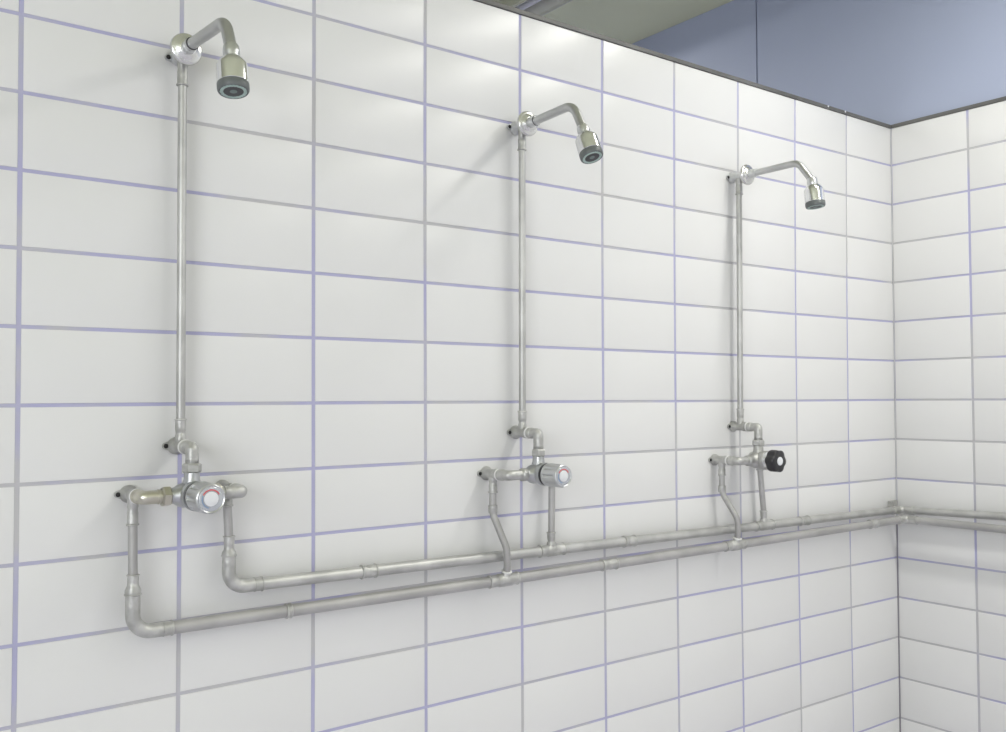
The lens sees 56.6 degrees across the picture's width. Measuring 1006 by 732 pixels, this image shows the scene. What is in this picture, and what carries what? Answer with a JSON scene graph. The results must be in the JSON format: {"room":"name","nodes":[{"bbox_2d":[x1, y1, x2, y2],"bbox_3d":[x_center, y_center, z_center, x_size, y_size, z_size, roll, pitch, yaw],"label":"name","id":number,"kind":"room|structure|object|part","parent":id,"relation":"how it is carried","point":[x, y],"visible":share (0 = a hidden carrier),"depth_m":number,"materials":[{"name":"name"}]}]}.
{"room":"communal shower room","nodes":[
{"label":"communal shower room","id":0,"kind":"room"},
{"bbox_2d":[0,0,899,731],"bbox_3d":[-0.826,0.251,1.488,5.125,2.125,0.098,1,-2,-37],"label":"wall","id":1,"kind":"structure","parent":0,"point":[352,217],"depth_m":1.93,"materials":[{"name":"white tile"}]},
{"bbox_2d":[162,52,188,453],"bbox_3d":[-0.557,-0.203,1.615,0.050,0.712,0.045,1,-2,-37],"label":"riser pipe","id":2,"kind":"object","parent":1,"relation":"attached to","point":[171,445],"visible":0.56,"depth_m":1.61,"materials":[{"name":"metal"}]},
{"bbox_2d":[170,17,249,98],"bbox_3d":[-0.471,-0.493,1.507,0.055,0.167,0.257,1,-2,-37],"label":"shower head","id":3,"kind":"object","parent":2,"relation":"attached to","point":[232,74],"visible":1,"depth_m":1.43},
{"bbox_3d":[-0.469,-0.519,1.505,0.020,0.079,0.191,1,-2,-37],"label":"arm","id":4,"kind":"part","parent":3,"relation":"part of","materials":[{"name":"silver metal"}]},
{"bbox_2d":[129,439,246,513],"bbox_3d":[-0.501,0.181,1.540,0.191,0.116,0.124,1,-2,-37],"label":"mixer valve","id":5,"kind":"object","parent":1,"relation":"attached to","point":[193,494],"visible":1,"depth_m":1.52,"materials":[{"name":"grey metal"}]},
{"bbox_3d":[-0.481,0.213,1.511,0.050,0.050,0.052,1,-2,-37],"label":"knob","id":6,"kind":"part","parent":5,"relation":"part of","materials":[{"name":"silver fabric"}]},
{"bbox_3d":[-0.466,0.212,1.491,0.041,0.041,0.002,1,-2,-37],"label":"knob","id":7,"kind":"part","parent":5,"relation":"part of","materials":[{"name":"grey"}]},
{"bbox_2d":[507,121,526,438],"bbox_3d":[0.041,-0.193,2.062,0.049,0.709,0.045,1,-2,-37],"label":"riser pipe","id":8,"kind":"object","parent":1,"relation":"attached to","point":[515,432],"visible":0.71,"depth_m":2.05,"materials":[{"name":"metal"}]},
{"bbox_2d":[517,103,602,163],"bbox_3d":[0.121,-0.486,1.962,0.055,0.154,0.235,1,-2,-37],"label":"shower head","id":9,"kind":"object","parent":8,"relation":"attached to","point":[587,142],"visible":1,"depth_m":1.91},
{"bbox_3d":[0.120,-0.513,1.965,0.019,0.070,0.160,1,-2,-37],"label":"arm","id":10,"kind":"part","parent":9,"relation":"part of","materials":[{"name":"silver metal"}]},
{"bbox_2d":[494,427,571,487],"bbox_3d":[0.091,0.193,1.985,0.187,0.124,0.120,1,-2,-37],"label":"mixer valve","id":11,"kind":"object","parent":1,"relation":"attached to","point":[539,472],"visible":1,"depth_m":1.97,"materials":[{"name":"grey metal"}]},
{"bbox_3d":[0.112,0.229,1.956,0.050,0.050,0.048,1,-2,-37],"label":"knob","id":12,"kind":"part","parent":11,"relation":"part of","materials":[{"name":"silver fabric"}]},
{"bbox_3d":[0.125,0.229,1.938,0.040,0.040,0.002,1,-2,-37],"label":"knob","id":13,"kind":"part","parent":11,"relation":"part of","materials":[{"name":"grey"}]},
{"bbox_2d":[124,513,1005,637],"bbox_3d":[0.660,0.404,1.772,2.341,0.111,1.219,1,-2,-37],"label":"pipe","id":14,"kind":"object","parent":1,"relation":"attached to","point":[136,625],"visible":1,"depth_m":1.92,"materials":[{"name":"grey metal"}]},
{"bbox_2d":[114,485,138,574],"bbox_3d":[-0.617,0.283,1.553,0.048,0.166,0.045,1,-2,-37],"label":"pipe","id":15,"kind":"object","parent":14,"relation":"attached to","point":[123,494],"visible":0.7,"depth_m":1.54,"materials":[{"name":"grey metal"}]},
{"bbox_2d":[477,466,510,571],"bbox_3d":[-0.017,0.330,1.989,0.049,0.228,0.064,1,-2,-37],"label":"pipe","id":16,"kind":"object","parent":14,"relation":"attached to","point":[486,473],"visible":0.9,"depth_m":1.99,"materials":[{"name":"grey metal"}]},
{"bbox_2d":[708,454,740,538],"bbox_3d":[0.579,0.342,2.430,0.048,0.223,0.072,1,-2,-37],"label":"pipe","id":17,"kind":"object","parent":14,"relation":"attached to","point":[714,459],"visible":1,"depth_m":2.43,"materials":[{"name":"grey metal"}]},
{"bbox_2d":[221,500,1005,592],"bbox_3d":[0.732,0.367,1.839,2.206,0.128,1.200,1,-2,-37],"label":"pipe","id":18,"kind":"object","parent":1,"relation":"attached to","point":[232,581],"visible":1,"depth_m":2.05,"materials":[{"name":"metal"}]},
{"bbox_2d":[216,480,232,535],"bbox_3d":[-0.489,0.260,1.650,0.048,0.115,0.045,1,-2,-37],"label":"pipe","id":19,"kind":"object","parent":18,"relation":"on","point":[227,507],"visible":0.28,"depth_m":1.64,"materials":[{"name":"grey metal"}]},
{"bbox_2d":[546,487,555,542],"bbox_3d":[0.108,0.311,2.095,0.048,0.184,0.045,1,-2,-37],"label":"pipe","id":20,"kind":"object","parent":18,"relation":"attached to","point":[551,532],"visible":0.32,"depth_m":2.08,"materials":[{"name":"grey metal"}]},
{"bbox_2d":[750,452,767,518],"bbox_3d":[0.695,0.329,2.535,0.048,0.191,0.045,1,-2,-37],"label":"pipe","id":21,"kind":"object","parent":18,"relation":"attached to","point":[763,512],"visible":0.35,"depth_m":2.53,"materials":[{"name":"grey metal"}]},
{"bbox_2d":[474,0,890,128],"bbox_3d":[-0.827,-0.817,1.523,5.127,0.010,0.105,1,-2,-37],"label":"trim","id":22,"kind":"structure","parent":1,"relation":"on","point":[488,2],"depth_m":2.39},
{"bbox_2d":[726,172,745,431],"bbox_3d":[0.634,-0.175,2.503,0.053,0.703,0.050,1,-2,-37],"label":"riser pipe","id":23,"kind":"object","parent":1,"relation":"attached to","point":[732,177],"visible":0.94,"depth_m":2.50,"materials":[{"name":"metal"}]},
{"bbox_2d":[740,160,825,209],"bbox_3d":[0.720,-0.466,2.401,0.055,0.152,0.236,1,-2,-37],"label":"shower head","id":24,"kind":"object","parent":23,"relation":"attached to","point":[814,197],"visible":1,"depth_m":2.34},
{"bbox_3d":[0.722,-0.489,2.400,0.018,0.068,0.182,1,-2,-37],"label":"arm","id":25,"kind":"part","parent":24,"relation":"part of","materials":[{"name":"silver metal"}]},
{"bbox_2d":[725,422,785,471],"bbox_3d":[0.677,0.211,2.433,0.180,0.127,0.105,1,-2,-37],"label":"mixer valve","id":26,"kind":"object","parent":1,"relation":"attached to","point":[772,460],"visible":1,"depth_m":2.41,"materials":[{"name":"grey metal"}]},
{"bbox_3d":[0.701,0.245,2.405,0.060,0.057,0.029,1,-2,-37],"label":"knob","id":27,"kind":"part","parent":26,"relation":"part of","materials":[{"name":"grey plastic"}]},
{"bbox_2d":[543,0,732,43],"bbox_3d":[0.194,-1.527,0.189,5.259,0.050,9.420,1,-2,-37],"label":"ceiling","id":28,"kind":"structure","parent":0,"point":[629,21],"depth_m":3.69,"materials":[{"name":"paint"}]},
{"bbox_2d":[492,0,571,15],"bbox_3d":[0.107,-1.340,3.355,0.130,0.118,0.640,1,-2,-37],"label":"strip light","id":29,"kind":"object","parent":28,"relation":"attached to","point":[539,7],"visible":0.33,"depth_m":3.38,"materials":[{"name":"white plastic"}]},
{"bbox_2d":[633,0,1005,731],"bbox_3d":[2.273,-0.072,1.696,0.074,2.770,9.300,1,-2,-37],"label":"wall","id":30,"kind":"structure","parent":0,"point":[949,171],"depth_m":2.88,"materials":[{"name":"white tile"}]},
{"bbox_2d":[890,129,896,515],"bbox_3d":[1.255,-0.145,2.998,0.003,1.245,0.003,1,-2,-37],"label":"trim","id":31,"kind":"structure","parent":30,"relation":"attached to","point":[890,129],"depth_m":3.00,"materials":[{"name":"tile"}]},
{"bbox_2d":[896,524,900,731],"bbox_3d":[1.257,0.912,2.964,0.004,0.870,0.004,1,-2,-37],"label":"trim","id":32,"kind":"structure","parent":30,"relation":"attached to","point":[896,524],"depth_m":2.96,"materials":[{"name":"grey"}]},
{"bbox_2d":[891,96,1005,127],"bbox_3d":[3.146,-0.859,0.500,0.016,0.011,6.296,1,-2,-37],"label":"trim","id":33,"kind":"structure","parent":30,"relation":"attached to","point":[1000,99],"depth_m":2.86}
]}

